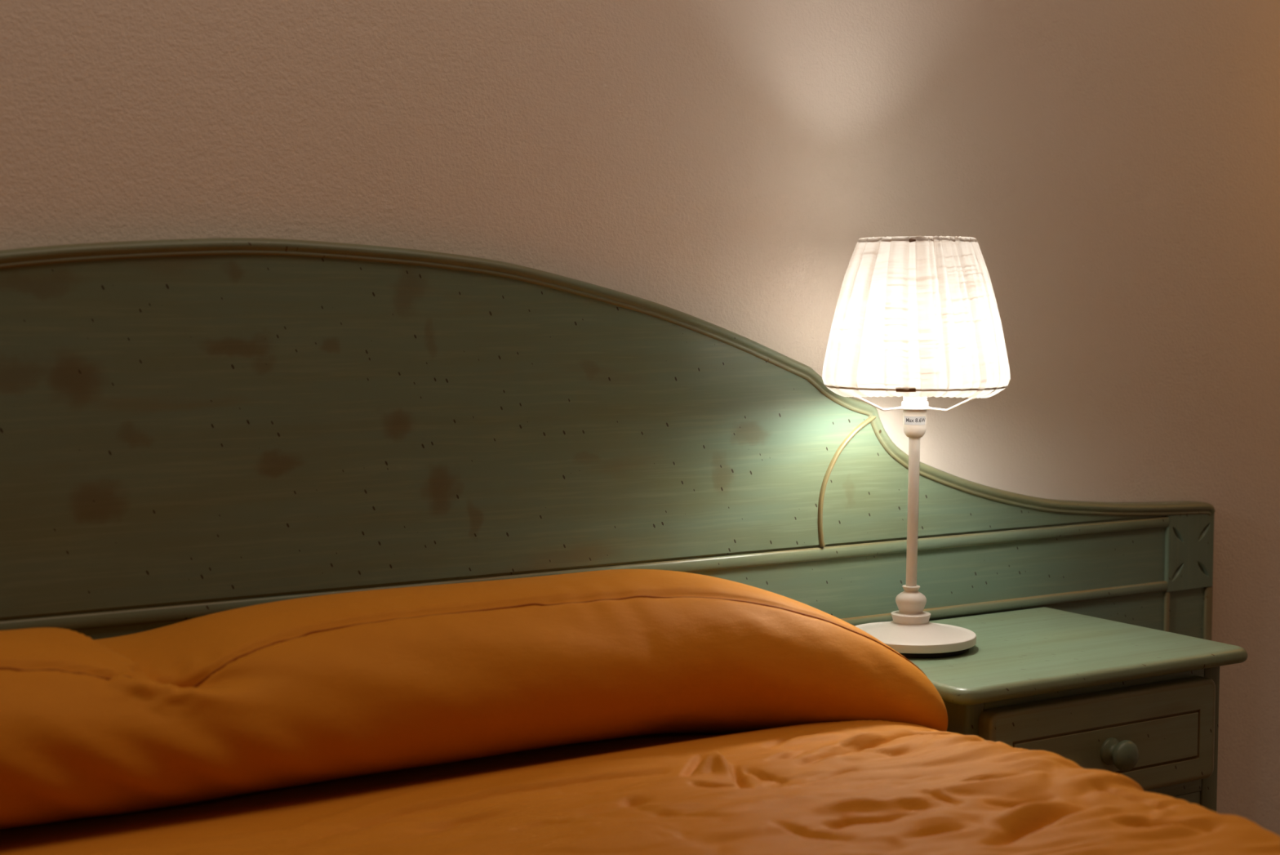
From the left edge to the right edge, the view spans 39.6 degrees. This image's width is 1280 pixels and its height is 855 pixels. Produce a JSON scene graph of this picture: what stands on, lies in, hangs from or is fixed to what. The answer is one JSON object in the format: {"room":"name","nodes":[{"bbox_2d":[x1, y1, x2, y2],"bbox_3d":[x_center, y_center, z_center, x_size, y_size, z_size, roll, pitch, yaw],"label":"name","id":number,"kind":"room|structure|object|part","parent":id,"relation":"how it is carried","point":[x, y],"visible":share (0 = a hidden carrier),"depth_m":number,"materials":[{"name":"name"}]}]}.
{"room":"bedroom","nodes":[
{"label":"bedroom","id":0,"kind":"room"},
{"bbox_2d":[0,0,1279,835],"bbox_3d":[-0.500,-0.331,1.778,4.550,2.650,0.120,-2,5,-32],"label":"wall","id":1,"kind":"structure","parent":0,"point":[1113,166],"depth_m":2.14,"materials":[{"name":"paint"}]},
{"bbox_2d":[0,237,1215,639],"bbox_3d":[-0.383,0.342,1.807,2.800,1.063,0.033,-2,5,-32],"label":"headboard","id":2,"kind":"object","parent":1,"relation":"attached to","point":[190,428],"visible":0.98,"depth_m":1.87,"materials":[{"name":"green paint"}]},
{"bbox_3d":[-0.378,0.178,1.786,2.609,0.016,0.006,-2,5,-32],"label":"rail","id":3,"kind":"part","parent":2,"relation":"part of","materials":[{"name":"green wood"}]},
{"bbox_3d":[-0.383,-0.007,1.782,2.800,0.364,0.032,-2,5,-32],"label":"border moulding","id":4,"kind":"part","parent":2,"relation":"part of","materials":[{"name":"green wood"}]},
{"bbox_3d":[-0.378,0.268,1.792,2.609,0.014,0.006,-2,5,-32],"label":"rail","id":5,"kind":"part","parent":2,"relation":"part of","materials":[{"name":"green wood"}]},
{"bbox_3d":[0.424,1.044,0.372,4.350,0.100,3.400,-2,5,-32],"label":"floor","id":6,"kind":"structure","parent":0,"visible":0},
{"bbox_2d":[0,719,1279,854],"bbox_3d":[0.155,0.666,0.957,1.244,0.642,1.980,-2,5,-32],"label":"bedspread","id":7,"kind":"object","parent":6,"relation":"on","point":[852,787],"visible":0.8,"depth_m":1.50,"materials":[{"name":"orange fabric"}]},
{"bbox_2d":[0,568,947,828],"bbox_3d":[-0.284,0.248,1.639,1.236,0.173,0.323,-2,5,-32],"label":"bolster","id":8,"kind":"object","parent":7,"relation":"on","point":[306,690],"visible":0.95,"depth_m":1.61,"materials":[{"name":"orange fabric"}]},
{"bbox_2d":[906,606,1247,811],"bbox_3d":[0.444,0.564,2.101,0.448,0.620,0.358,-2,5,-32],"label":"nightstand","id":9,"kind":"object","parent":6,"relation":"on","point":[1140,704],"visible":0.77,"depth_m":2.00,"materials":[{"name":"green wood"}]},
{"bbox_2d":[822,235,1010,657],"bbox_3d":[0.318,0.019,2.052,0.213,0.473,0.214,-2,5,-32],"label":"table lamp","id":10,"kind":"object","parent":9,"relation":"on","point":[916,318],"visible":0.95,"depth_m":1.97,"materials":[{"name":"white fabric"}]},
{"bbox_3d":[0.260,-0.033,2.027,0.084,0.030,0.003,-2,4,-21],"label":"wire arm","id":11,"kind":"part","parent":10,"relation":"part of"},
{"bbox_2d":[901,395,928,439],"bbox_3d":[0.317,-0.016,2.050,0.031,0.059,0.031,-2,5,-32],"label":"socket","id":12,"kind":"object","parent":10,"relation":"attached to","point":[914,409],"depth_m":2.04,"materials":[{"name":"white plastic"}]},
{"bbox_3d":[0.318,-0.126,2.042,0.214,0.182,0.214,-2,5,-32],"label":"lamp shade","id":13,"kind":"part","parent":10,"relation":"part of","materials":[{"name":"fabric"}]},
{"bbox_3d":[0.365,-0.032,2.011,0.084,0.030,0.003,3,5,39],"label":"wire arm","id":14,"kind":"part","parent":10,"relation":"part of"},
{"bbox_3d":[0.270,0.578,2.026,0.018,0.602,0.301,-2,5,-32],"label":"panel","id":15,"kind":"part","parent":9,"relation":"part of","materials":[{"name":"green wood"}]},
{"bbox_3d":[0.349,0.587,1.907,0.027,0.602,0.020,-2,5,-32],"label":"post","id":16,"kind":"part","parent":9,"relation":"part of","materials":[{"name":"green wood"}]},
{"bbox_3d":[0.505,0.293,1.984,0.340,0.027,0.020,-2,5,-32],"label":"rail","id":17,"kind":"part","parent":9,"relation":"part of","materials":[{"name":"green wood"}]},
{"bbox_3d":[0.512,0.352,1.968,0.348,0.117,0.019,-2,5,-32],"label":"drawer","id":18,"kind":"part","parent":9,"relation":"part of","materials":[{"name":"green wood"}]},
{"bbox_3d":[0.527,0.358,1.947,0.034,0.034,0.033,-2,5,-32],"label":"knob","id":19,"kind":"part","parent":9,"relation":"part of","materials":[{"name":"green wood"}]},
{"bbox_3d":[0.505,0.410,1.992,0.340,0.038,0.019,-2,5,-32],"label":"rail","id":20,"kind":"part","parent":9,"relation":"part of","materials":[{"name":"green wood"}]},
{"bbox_3d":[0.505,0.625,2.007,0.339,0.392,0.018,-2,5,-32],"label":"panel","id":21,"kind":"part","parent":9,"relation":"part of","materials":[{"name":"green wood"}]},
{"bbox_3d":[0.662,0.573,2.100,0.027,0.602,0.020,-2,5,-32],"label":"post","id":22,"kind":"part","parent":9,"relation":"part of","materials":[{"name":"green wood"}]}
]}

